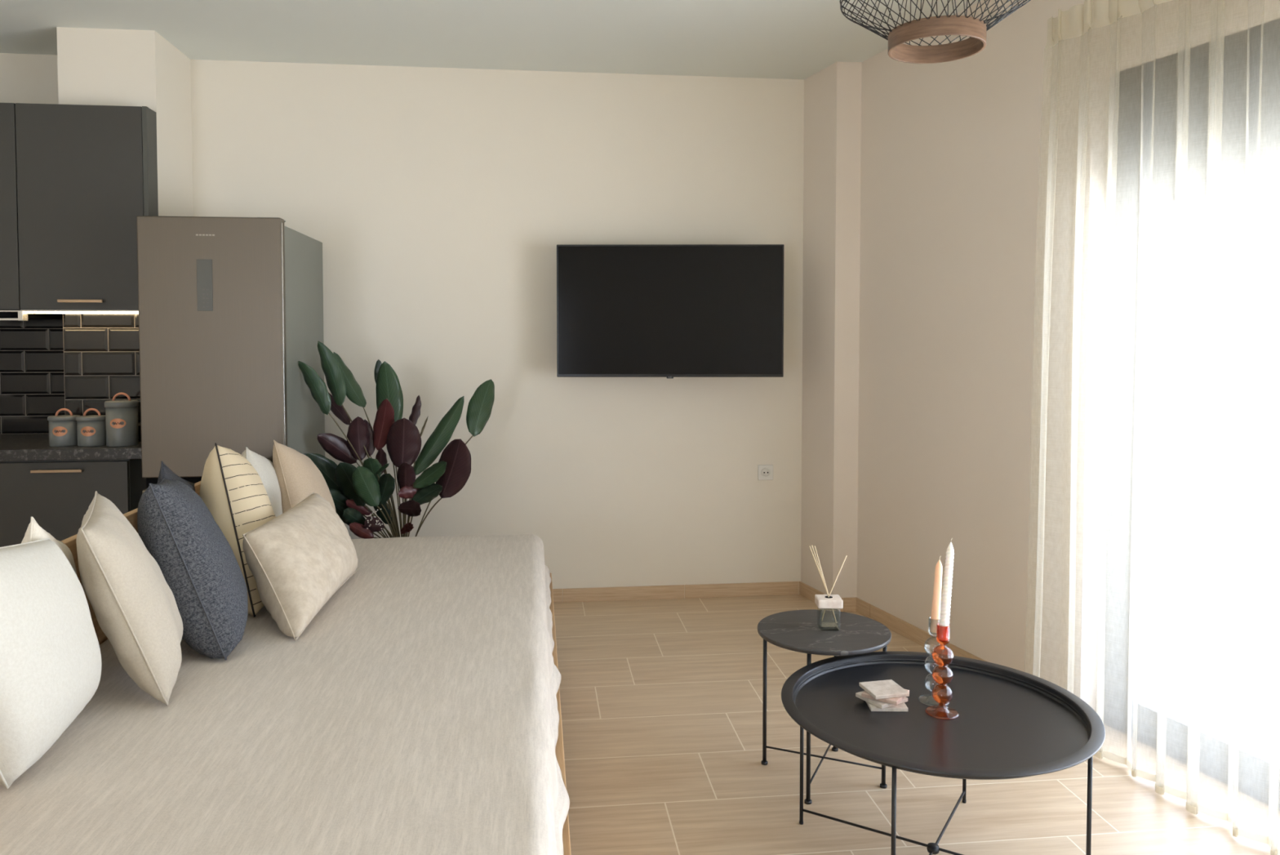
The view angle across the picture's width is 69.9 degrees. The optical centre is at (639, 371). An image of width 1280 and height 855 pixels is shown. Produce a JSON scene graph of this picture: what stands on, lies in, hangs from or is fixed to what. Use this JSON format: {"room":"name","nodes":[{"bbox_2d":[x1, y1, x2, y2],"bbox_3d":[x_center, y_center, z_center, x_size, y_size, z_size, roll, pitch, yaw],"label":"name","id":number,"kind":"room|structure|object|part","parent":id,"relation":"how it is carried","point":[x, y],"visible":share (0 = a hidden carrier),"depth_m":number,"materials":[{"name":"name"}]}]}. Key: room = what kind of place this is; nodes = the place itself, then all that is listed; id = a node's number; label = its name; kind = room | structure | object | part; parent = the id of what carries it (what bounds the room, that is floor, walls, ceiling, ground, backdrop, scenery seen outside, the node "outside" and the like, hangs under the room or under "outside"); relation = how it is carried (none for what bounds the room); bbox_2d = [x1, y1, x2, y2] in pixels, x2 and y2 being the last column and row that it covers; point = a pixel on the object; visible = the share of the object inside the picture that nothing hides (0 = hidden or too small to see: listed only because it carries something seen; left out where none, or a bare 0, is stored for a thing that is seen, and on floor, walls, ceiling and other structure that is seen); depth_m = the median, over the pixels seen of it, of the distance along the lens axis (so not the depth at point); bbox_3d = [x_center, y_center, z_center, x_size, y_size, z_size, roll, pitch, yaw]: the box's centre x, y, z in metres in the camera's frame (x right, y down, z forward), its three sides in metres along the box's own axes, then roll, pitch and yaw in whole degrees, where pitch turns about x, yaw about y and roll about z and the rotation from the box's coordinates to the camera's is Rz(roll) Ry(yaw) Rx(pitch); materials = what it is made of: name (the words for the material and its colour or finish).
{"room":"living room","nodes":[
{"label":"living room","id":0,"kind":"room"},
{"bbox_2d":[56,26,193,216],"bbox_3d":[-2.341,-0.145,4.229,0.402,2.700,0.418,0,2,-7],"label":"pillar","id":1,"kind":"structure","parent":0,"point":[96,66],"depth_m":4.00,"materials":[{"name":"beige paint"}]},
{"bbox_2d":[62,313,141,441],"bbox_3d":[-2.317,0.012,4.021,0.402,0.600,0.009,0,2,-7],"label":"backsplash","id":2,"kind":"structure","parent":1,"relation":"attached to","point":[101,351],"depth_m":4.01,"materials":[{"name":"black tile"}]},
{"bbox_2d":[0,53,804,588],"bbox_3d":[-1.346,-0.161,4.650,5.385,2.700,0.209,0,2,-7],"label":"wall","id":3,"kind":"structure","parent":0,"point":[439,202],"depth_m":4.64,"materials":[{"name":"beige paint"}]},
{"bbox_2d":[0,102,22,310],"bbox_3d":[-2.953,-0.702,4.083,0.600,0.867,0.522,0,2,-7],"label":"upper cabinet","id":4,"kind":"object","parent":3,"relation":"attached to","point":[10,299],"visible":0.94,"depth_m":3.86,"materials":[{"name":"laminate"}]},
{"bbox_2d":[15,102,158,310],"bbox_3d":[-2.393,-0.704,4.132,0.525,0.868,0.552,0,2,-7],"label":"upper cabinet","id":5,"kind":"object","parent":3,"relation":"attached to","point":[86,173],"visible":0.96,"depth_m":3.89,"materials":[{"name":"laminate"}]},
{"bbox_2d":[0,310,62,320],"bbox_3d":[-2.935,-0.243,4.070,0.600,0.044,0.472,0,2,-7],"label":"extractor hood","id":6,"kind":"object","parent":5,"relation":"attached to","point":[19,315],"visible":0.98,"depth_m":3.90,"materials":[{"name":"metal"}]},
{"bbox_3d":[-2.920,-0.236,3.852,0.580,0.041,0.030,0,2,-7],"label":"trim","id":7,"kind":"part","parent":6,"relation":"part of","materials":[{"name":"metal"}]},
{"bbox_3d":[-2.373,-0.299,3.887,0.178,0.012,0.030,0,2,-7],"label":"handle","id":8,"kind":"part","parent":5,"relation":"part of","materials":[{"name":"brown metal"}]},
{"bbox_2d":[23,310,138,313],"bbox_3d":[-2.366,-0.254,3.920,0.523,0.014,0.029,0,2,-7],"label":"light strip","id":9,"kind":"object","parent":5,"relation":"attached to","point":[24,311],"visible":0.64,"depth_m":3.90,"materials":[{"name":"white plastic"}]},
{"bbox_3d":[-2.114,-0.696,3.927,0.018,0.868,0.023,0,2,-7],"label":"panel","id":10,"kind":"part","parent":5,"relation":"part of","materials":[{"name":"laminate"}]},
{"bbox_2d":[556,244,784,377],"bbox_3d":[0.147,-0.294,4.574,1.103,0.650,0.260,0,2,0],"label":"television","id":11,"kind":"object","parent":3,"relation":"attached to","point":[624,310],"visible":1,"depth_m":4.44,"materials":[{"name":"black plastic"}]},
{"bbox_2d":[552,581,799,602],"bbox_3d":[-0.311,1.153,4.716,2.345,0.070,0.009,0,2,-7],"label":"baseboard","id":12,"kind":"structure","parent":3,"relation":"attached to","point":[782,588],"depth_m":4.77,"materials":[{"name":"brown wood"}]},
{"bbox_2d":[757,464,773,479],"bbox_3d":[0.660,0.531,4.802,0.082,0.082,0.014,0,2,-7],"label":"wall socket","id":13,"kind":"object","parent":3,"relation":"attached to","point":[765,471],"visible":1,"depth_m":4.80,"materials":[{"name":"white plastic"}]},
{"bbox_2d":[800,581,831,610],"bbox_3d":[0.901,1.153,4.696,0.009,0.070,0.322,-1,2,-19],"label":"baseboard","id":14,"kind":"structure","parent":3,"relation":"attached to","point":[806,591],"depth_m":4.75,"materials":[{"name":"brown wood"}]},
{"bbox_2d":[0,0,981,79],"bbox_3d":[-0.245,-1.456,1.116,6.779,0.150,7.380,0,2,-7],"label":"ceiling","id":15,"kind":"structure","parent":0,"point":[786,39],"depth_m":3.98,"materials":[{"name":"paint"}]},
{"bbox_2d":[839,0,1030,63],"bbox_3d":[0.752,-1.120,2.311,0.482,0.609,0.482,0,2,-7],"label":"pendant lamp","id":16,"kind":"object","parent":15,"relation":"hanging from","point":[976,28],"visible":1,"depth_m":2.30,"materials":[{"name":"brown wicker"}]},
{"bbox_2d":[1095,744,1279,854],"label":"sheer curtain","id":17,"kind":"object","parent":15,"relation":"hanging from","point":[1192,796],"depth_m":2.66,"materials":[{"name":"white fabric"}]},
{"bbox_2d":[800,61,862,597],"bbox_3d":[1.003,-0.161,4.659,0.265,2.700,0.325,0,2,-7],"label":"pillar","id":18,"kind":"structure","parent":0,"point":[832,156],"depth_m":4.54,"materials":[{"name":"beige paint"}]},
{"bbox_2d":[553,594,1279,854],"bbox_3d":[-0.220,1.377,1.224,6.829,0.120,7.380,0,2,-7],"label":"floor","id":19,"kind":"structure","parent":0,"point":[661,700],"depth_m":2.80,"materials":[{"name":"brown wood"}]},
{"bbox_2d":[0,458,146,546],"bbox_3d":[-2.482,0.785,4.108,0.600,0.850,0.635,0,2,-7],"label":"base cabinet","id":20,"kind":"object","parent":19,"relation":"on","point":[58,495],"visible":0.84,"depth_m":3.82,"materials":[{"name":"laminate"}]},
{"bbox_3d":[-2.416,0.413,3.797,0.199,0.012,0.030,0,2,-7],"label":"handle","id":21,"kind":"part","parent":20,"relation":"part of","materials":[{"name":"brown metal"}]},
{"bbox_2d":[0,433,141,461],"bbox_3d":[-2.879,0.335,4.059,1.600,0.047,0.650,0,2,-7],"label":"countertop","id":22,"kind":"structure","parent":20,"relation":"on","point":[22,446],"depth_m":3.81,"materials":[{"name":"black stone"}]},
{"bbox_2d":[47,408,79,446],"bbox_3d":[-2.464,0.237,3.917,0.120,0.159,0.120,0,2,-7],"label":"canister","id":23,"kind":"object","parent":22,"relation":"on","point":[63,428],"visible":0.96,"depth_m":3.87,"materials":[{"name":"grey metal"}]},
{"bbox_3d":[-2.464,0.200,3.916,0.120,0.018,0.120,0,2,-7],"label":"lid","id":24,"kind":"part","parent":23,"relation":"part of","materials":[{"name":"grey metal"}]},
{"bbox_3d":[-2.464,0.175,3.915,0.071,0.034,0.010,0,2,-7],"label":"handle","id":25,"kind":"part","parent":23,"relation":"part of","materials":[{"name":"orange metal"}]},
{"bbox_2d":[75,408,106,446],"bbox_3d":[-2.344,0.237,3.917,0.120,0.159,0.120,0,2,-7],"label":"canister","id":26,"kind":"object","parent":22,"relation":"on","point":[91,428],"visible":0.95,"depth_m":3.87,"materials":[{"name":"grey metal"}]},
{"bbox_3d":[-2.344,0.200,3.916,0.120,0.018,0.120,0,2,-7],"label":"lid","id":27,"kind":"part","parent":26,"relation":"part of","materials":[{"name":"grey metal"}]},
{"bbox_3d":[-2.344,0.175,3.915,0.071,0.034,0.010,0,2,-7],"label":"handle","id":28,"kind":"part","parent":26,"relation":"part of","materials":[{"name":"orange metal"}]},
{"bbox_2d":[104,392,138,446],"bbox_3d":[-2.217,0.204,3.917,0.128,0.226,0.128,0,2,-7],"label":"canister","id":29,"kind":"object","parent":22,"relation":"on","point":[122,415],"visible":1,"depth_m":3.87,"materials":[{"name":"grey metal"}]},
{"bbox_3d":[-2.217,0.109,3.913,0.076,0.037,0.010,0,2,-7],"label":"handle","id":30,"kind":"part","parent":29,"relation":"part of","materials":[{"name":"orange metal"}]},
{"bbox_3d":[-2.217,0.139,3.915,0.128,0.028,0.128,0,2,-7],"label":"lid","id":31,"kind":"part","parent":29,"relation":"part of","materials":[{"name":"grey metal"}]},
{"bbox_2d":[136,215,324,493],"bbox_3d":[-1.758,0.289,4.056,0.551,1.845,0.768,0,2,-7],"label":"fridge","id":32,"kind":"object","parent":19,"relation":"on","point":[230,308],"visible":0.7,"depth_m":3.67,"materials":[{"name":"silver metal"}]},
{"bbox_3d":[-1.736,-0.344,3.650,0.060,0.206,0.003,0,2,-7],"label":"display panel","id":33,"kind":"part","parent":32,"relation":"part of","materials":[{"name":"grey glass"}]},
{"bbox_3d":[-1.444,-0.087,3.707,0.002,1.022,0.010,0,2,-7],"label":"edge trim","id":34,"kind":"part","parent":32,"relation":"part of","materials":[{"name":"metal"}]},
{"bbox_2d":[61,480,570,854],"bbox_3d":[-0.815,0.854,2.225,1.249,0.852,3.080,0,2,-7],"label":"daybed","id":35,"kind":"object","parent":19,"relation":"on","point":[131,516],"visible":0.06,"depth_m":2.35,"materials":[{"name":"brown wood"}]},
{"bbox_3d":[-1.423,0.807,2.148,0.025,0.752,3.070,0,2,-7],"label":"backrest","id":36,"kind":"part","parent":35,"relation":"part of","materials":[{"name":"brown wood"}]},
{"bbox_2d":[0,533,569,854],"bbox_3d":[-0.794,0.816,2.247,1.224,0.181,3.084,0,2,-7],"label":"bedspread","id":37,"kind":"object","parent":35,"relation":"on","point":[415,712],"visible":0.81,"depth_m":1.85,"materials":[{"name":"beige fabric"}]},
{"bbox_2d":[21,516,77,576],"bbox_3d":[-1.317,0.517,2.019,0.116,0.424,0.293,-1,2,-20],"label":"cushion","id":38,"kind":"object","parent":37,"relation":"on","point":[34,531],"visible":0.14,"depth_m":1.95,"materials":[{"name":"white fabric"}]},
{"bbox_2d":[0,537,101,788],"bbox_3d":[-1.207,0.517,1.769,0.224,0.444,0.513,0,2,-7],"label":"cushion","id":39,"kind":"object","parent":37,"relation":"on","point":[51,655],"visible":1,"depth_m":1.71,"materials":[{"name":"white fabric"}]},
{"bbox_2d":[75,490,183,705],"bbox_3d":[-1.208,0.518,2.176,0.215,0.411,0.494,-1,2,-28],"label":"cushion","id":40,"kind":"object","parent":37,"relation":"on","point":[131,598],"visible":1,"depth_m":2.02,"materials":[{"name":"beige fabric"}]},
{"bbox_2d":[156,461,195,491],"bbox_3d":[-1.418,0.478,2.794,0.094,0.444,0.359,0,2,-7],"label":"cushion","id":41,"kind":"object","parent":37,"relation":"on","point":[165,473],"visible":0.15,"depth_m":2.69,"materials":[{"name":"grey fabric"}]},
{"bbox_2d":[137,478,248,660],"bbox_3d":[-1.216,0.498,2.468,0.496,0.433,0.283,1,2,23],"label":"cushion","id":42,"kind":"object","parent":37,"relation":"on","point":[201,568],"visible":0.87,"depth_m":2.33,"materials":[{"name":"fabric"}]},
{"bbox_2d":[199,442,275,617],"bbox_3d":[-1.292,0.463,2.962,0.238,0.469,0.781,-1,2,-30],"label":"cushion","id":43,"kind":"object","parent":37,"relation":"on","point":[233,491],"visible":0.54,"depth_m":2.86,"materials":[{"name":"beige fabric"}]},
{"bbox_2d":[241,446,282,516],"bbox_3d":[-1.418,0.473,3.399,0.207,0.412,0.602,0,2,-7],"label":"cushion","id":44,"kind":"object","parent":37,"relation":"on","point":[264,466],"visible":0.23,"depth_m":3.31,"materials":[{"name":"white fabric"}]},
{"bbox_2d":[242,492,358,639],"bbox_3d":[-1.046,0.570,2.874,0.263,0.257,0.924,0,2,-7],"label":"cushion","id":45,"kind":"object","parent":37,"relation":"on","point":[299,558],"visible":1,"depth_m":2.63,"materials":[{"name":"fabric"}]},
{"bbox_2d":[272,440,336,513],"bbox_3d":[-1.295,0.465,3.539,0.221,0.419,0.531,0,2,-7],"label":"cushion","id":46,"kind":"object","parent":37,"relation":"on","point":[298,476],"visible":0.46,"depth_m":3.44,"materials":[{"name":"beige fabric"}]},
{"bbox_3d":[-0.207,1.038,2.301,0.024,0.278,3.080,0,2,-7],"label":"rail","id":47,"kind":"part","parent":35,"relation":"part of","materials":[{"name":"brown wood"}]},
{"bbox_2d":[297,340,494,538],"bbox_3d":[-1.073,0.537,4.101,0.830,1.346,0.492,0,2,-7],"label":"potted plant","id":48,"kind":"object","parent":19,"relation":"on","point":[351,487],"visible":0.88,"depth_m":4.06,"materials":[{"name":"green plant"}]},
{"bbox_3d":[-1.227,0.535,4.095,0.318,0.772,0.154,0,2,-7],"label":"stem","id":49,"kind":"part","parent":48,"relation":"part of","materials":[{"name":"green plant"}]},
{"bbox_3d":[-1.205,0.514,4.121,0.267,0.812,0.107,0,2,-7],"label":"stem","id":50,"kind":"part","parent":48,"relation":"part of","materials":[{"name":"green plant"}]},
{"bbox_3d":[-1.183,0.754,4.113,0.227,0.334,0.146,0,2,-7],"label":"stem","id":51,"kind":"part","parent":48,"relation":"part of","materials":[{"name":"green plant"}]},
{"bbox_3d":[-1.152,0.738,4.104,0.168,0.366,0.168,0,2,-7],"label":"stem","id":52,"kind":"part","parent":48,"relation":"part of","materials":[{"name":"green plant"}]},
{"bbox_3d":[-1.169,0.522,4.156,0.188,0.793,0.045,0,2,-7],"label":"stem","id":53,"kind":"part","parent":48,"relation":"part of","materials":[{"name":"green plant"}]},
{"bbox_3d":[-1.115,0.736,4.079,0.099,0.372,0.227,0,2,-7],"label":"stem","id":54,"kind":"part","parent":48,"relation":"part of","materials":[{"name":"green plant"}]},
{"bbox_3d":[-1.117,0.679,4.101,0.098,0.484,0.178,0,2,-7],"label":"stem","id":55,"kind":"part","parent":48,"relation":"part of","materials":[{"name":"green plant"}]},
{"bbox_3d":[-1.115,0.741,4.121,0.089,0.360,0.144,0,2,-7],"label":"stem","id":56,"kind":"part","parent":48,"relation":"part of","materials":[{"name":"green plant"}]},
{"bbox_3d":[-1.126,0.693,4.120,0.111,0.455,0.139,0,2,-7],"label":"stem","id":57,"kind":"part","parent":48,"relation":"part of","materials":[{"name":"green plant"}]},
{"bbox_3d":[-1.129,0.616,4.154,0.109,0.605,0.066,0,2,-7],"label":"stem","id":58,"kind":"part","parent":48,"relation":"part of","materials":[{"name":"green plant"}]},
{"bbox_3d":[-1.129,0.684,4.164,0.107,0.469,0.051,0,2,-7],"label":"stem","id":59,"kind":"part","parent":48,"relation":"part of","materials":[{"name":"green plant"}]},
{"bbox_3d":[-1.134,0.489,4.199,0.109,0.856,0.045,0,2,-7],"label":"stem","id":60,"kind":"part","parent":48,"relation":"part of","materials":[{"name":"green plant"}]},
{"bbox_3d":[-1.112,0.578,4.205,0.073,0.677,0.025,0,2,12],"label":"stem","id":61,"kind":"part","parent":48,"relation":"part of","materials":[{"name":"green plant"}]},
{"bbox_3d":[-1.072,0.762,4.126,0.015,0.317,0.146,0,2,-11],"label":"stem","id":62,"kind":"part","parent":48,"relation":"part of","materials":[{"name":"green plant"}]},
{"bbox_3d":[-1.072,0.659,4.143,0.007,0.519,0.104,0,2,-11],"label":"stem","id":63,"kind":"part","parent":48,"relation":"part of","materials":[{"name":"plant"}]},
{"bbox_3d":[-1.061,0.718,4.127,0.008,0.404,0.146,-1,2,-18],"label":"stem","id":64,"kind":"part","parent":48,"relation":"part of","materials":[{"name":"green plant"}]},
{"bbox_3d":[-1.071,0.582,4.210,0.032,0.669,0.047,0,2,-7],"label":"stem","id":65,"kind":"part","parent":48,"relation":"part of","materials":[{"name":"green plant"}]},
{"bbox_3d":[-0.977,0.722,4.160,0.225,0.394,0.019,1,2,20],"label":"stem","id":66,"kind":"part","parent":48,"relation":"part of","materials":[{"name":"plant"}]},
{"bbox_3d":[-0.920,0.588,4.217,0.333,0.658,0.021,0,2,-7],"label":"stem","id":67,"kind":"part","parent":48,"relation":"part of","materials":[{"name":"plant"}]},
{"bbox_2d":[757,609,891,804],"bbox_3d":[0.568,1.027,2.841,0.406,0.460,0.406,0,2,-7],"label":"side table","id":68,"kind":"object","parent":19,"relation":"on","point":[796,630],"visible":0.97,"depth_m":2.79,"materials":[{"name":"black metal"}]},
{"bbox_3d":[0.398,1.028,2.917,0.012,0.436,0.012,0,2,-7],"label":"leg","id":69,"kind":"part","parent":68,"relation":"part of","materials":[{"name":"black metal"}]},
{"bbox_3d":[0.492,1.038,2.671,0.012,0.436,0.012,0,2,-7],"label":"leg","id":70,"kind":"part","parent":68,"relation":"part of","materials":[{"name":"black metal"}]},
{"bbox_2d":[808,545,847,629],"bbox_3d":[0.585,0.670,2.838,0.116,0.253,0.068,0,2,1],"label":"reed diffuser","id":71,"kind":"object","parent":68,"relation":"on","point":[833,602],"visible":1,"depth_m":2.83,"materials":[{"name":"clear glass"}]},
{"bbox_2d":[817,606,839,629],"bbox_3d":[0.586,0.763,2.842,0.060,0.068,0.060,0,2,1],"label":"bottle","id":72,"kind":"object","parent":71,"relation":"attached to","point":[837,616],"depth_m":2.83,"materials":[{"name":"clear glass"}]},
{"bbox_3d":[0.738,1.034,2.766,0.012,0.436,0.012,0,2,-7],"label":"leg","id":73,"kind":"part","parent":68,"relation":"part of","materials":[{"name":"black metal"}]},
{"bbox_2d":[781,651,1105,854],"bbox_3d":[0.760,1.065,2.367,0.784,0.420,0.784,0,2,-7],"label":"tray table","id":74,"kind":"object","parent":19,"relation":"on","point":[1011,723],"visible":1,"depth_m":2.31,"materials":[{"name":"black metal"}]},
{"bbox_3d":[0.452,1.061,2.557,0.010,0.398,0.010,0,2,-7],"label":"leg","id":75,"kind":"part","parent":74,"relation":"part of","materials":[{"name":"black metal"}]},
{"bbox_2d":[866,701,908,711],"bbox_3d":[0.646,0.874,2.413,0.096,0.010,0.096,0,2,1],"label":"coaster","id":76,"kind":"object","parent":74,"relation":"on","point":[902,707],"visible":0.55,"depth_m":2.37,"materials":[{"name":"stone"}]},
{"bbox_2d":[855,690,907,708],"bbox_3d":[0.639,0.863,2.422,0.096,0.010,0.096,-1,2,-31],"label":"coaster","id":77,"kind":"object","parent":76,"relation":"on","point":[881,704],"visible":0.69,"depth_m":2.39,"materials":[{"name":"stone"}]},
{"bbox_2d":[861,688,909,705],"bbox_3d":[0.650,0.852,2.421,0.096,0.010,0.096,2,3,35],"label":"coaster","id":78,"kind":"object","parent":77,"relation":"on","point":[895,700],"visible":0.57,"depth_m":2.38,"materials":[{"name":"stone"}]},
{"bbox_2d":[858,679,909,699],"bbox_3d":[0.645,0.842,2.422,0.096,0.010,0.096,0,2,-13],"label":"coaster","id":79,"kind":"object","parent":78,"relation":"on","point":[882,689],"visible":1,"depth_m":2.41,"materials":[{"name":"stone"}]},
{"bbox_3d":[0.570,1.079,2.059,0.010,0.398,0.010,0,2,-7],"label":"leg","id":80,"kind":"part","parent":74,"relation":"part of","materials":[{"name":"black metal"}]},
{"bbox_2d":[917,616,947,706],"bbox_3d":[0.782,0.767,2.434,0.080,0.223,0.080,0,2,-7],"label":"candle holder","id":81,"kind":"object","parent":74,"relation":"on","point":[926,695],"visible":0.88,"depth_m":2.44,"materials":[{"name":"clear glass"}]},
{"bbox_2d":[929,555,942,632],"bbox_3d":[0.785,0.591,2.427,0.031,0.203,0.025,1,2,15],"label":"candle","id":82,"kind":"object","parent":81,"relation":"in","point":[936,599],"visible":0.96,"depth_m":2.42,"materials":[{"name":"beige wax"}]},
{"bbox_2d":[924,622,959,719],"bbox_3d":[0.779,0.766,2.356,0.083,0.230,0.083,0,2,-7],"label":"candle holder","id":83,"kind":"object","parent":74,"relation":"on","point":[941,712],"visible":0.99,"depth_m":2.35,"materials":[{"name":"orange glass"}]},
{"bbox_2d":[938,537,954,639],"bbox_3d":[0.785,0.558,2.348,0.038,0.262,0.026,0,2,8],"label":"candle","id":84,"kind":"object","parent":83,"relation":"in","point":[947,587],"visible":1,"depth_m":2.34,"materials":[{"name":"white wax"}]},
{"bbox_2d":[781,651,1105,779],"bbox_3d":[0.760,0.869,2.360,0.784,0.028,0.784,0,2,-7],"label":"tray","id":85,"kind":"object","parent":74,"relation":"on","point":[1011,723],"depth_m":2.32,"materials":[{"name":"black metal"}]},
{"bbox_3d":[0.950,1.056,2.675,0.010,0.398,0.010,0,2,-7],"label":"leg","id":86,"kind":"part","parent":74,"relation":"part of","materials":[{"name":"black metal"}]},
{"bbox_3d":[1.068,1.075,2.177,0.010,0.398,0.010,0,2,-7],"label":"leg","id":87,"kind":"part","parent":74,"relation":"part of","materials":[{"name":"black metal"}]},
{"bbox_2d":[857,0,1279,721],"bbox_3d":[2.226,-0.043,1.475,0.220,2.700,7.180,-1,2,-19],"label":"wall","id":88,"kind":"structure","parent":0,"point":[987,175],"depth_m":3.56,"materials":[{"name":"beige paint"}]},
{"bbox_2d":[831,596,857,611],"bbox_3d":[1.018,1.159,4.544,0.137,0.070,0.009,0,2,-4],"label":"baseboard","id":89,"kind":"structure","parent":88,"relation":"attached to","point":[849,603],"depth_m":4.54,"materials":[{"name":"brown wood"}]},
{"bbox_2d":[856,597,987,662],"bbox_3d":[1.305,1.184,3.875,0.009,0.070,1.430,-1,2,-19],"label":"baseboard","id":90,"kind":"structure","parent":88,"relation":"attached to","point":[903,628],"depth_m":4.13,"materials":[{"name":"brown wood"}]},
{"bbox_2d":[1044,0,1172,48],"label":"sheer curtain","id":91,"kind":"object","parent":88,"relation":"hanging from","point":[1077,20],"depth_m":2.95,"materials":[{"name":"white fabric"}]},
{"bbox_2d":[1102,17,1279,810],"bbox_3d":[2.396,0.187,1.092,0.090,2.270,4.470,-1,2,-19],"label":"window","id":92,"kind":"structure","parent":88,"relation":"in","point":[1202,121],"depth_m":3.01,"materials":[{"name":"metal"}]},
{"bbox_2d":[1137,631,1279,761],"bbox_3d":[2.893,1.385,1.305,0.900,0.100,6.870,-1,2,-19],"label":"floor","id":93,"kind":"structure","parent":0,"point":[1242,706],"depth_m":3.54,"materials":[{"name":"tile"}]}
]}

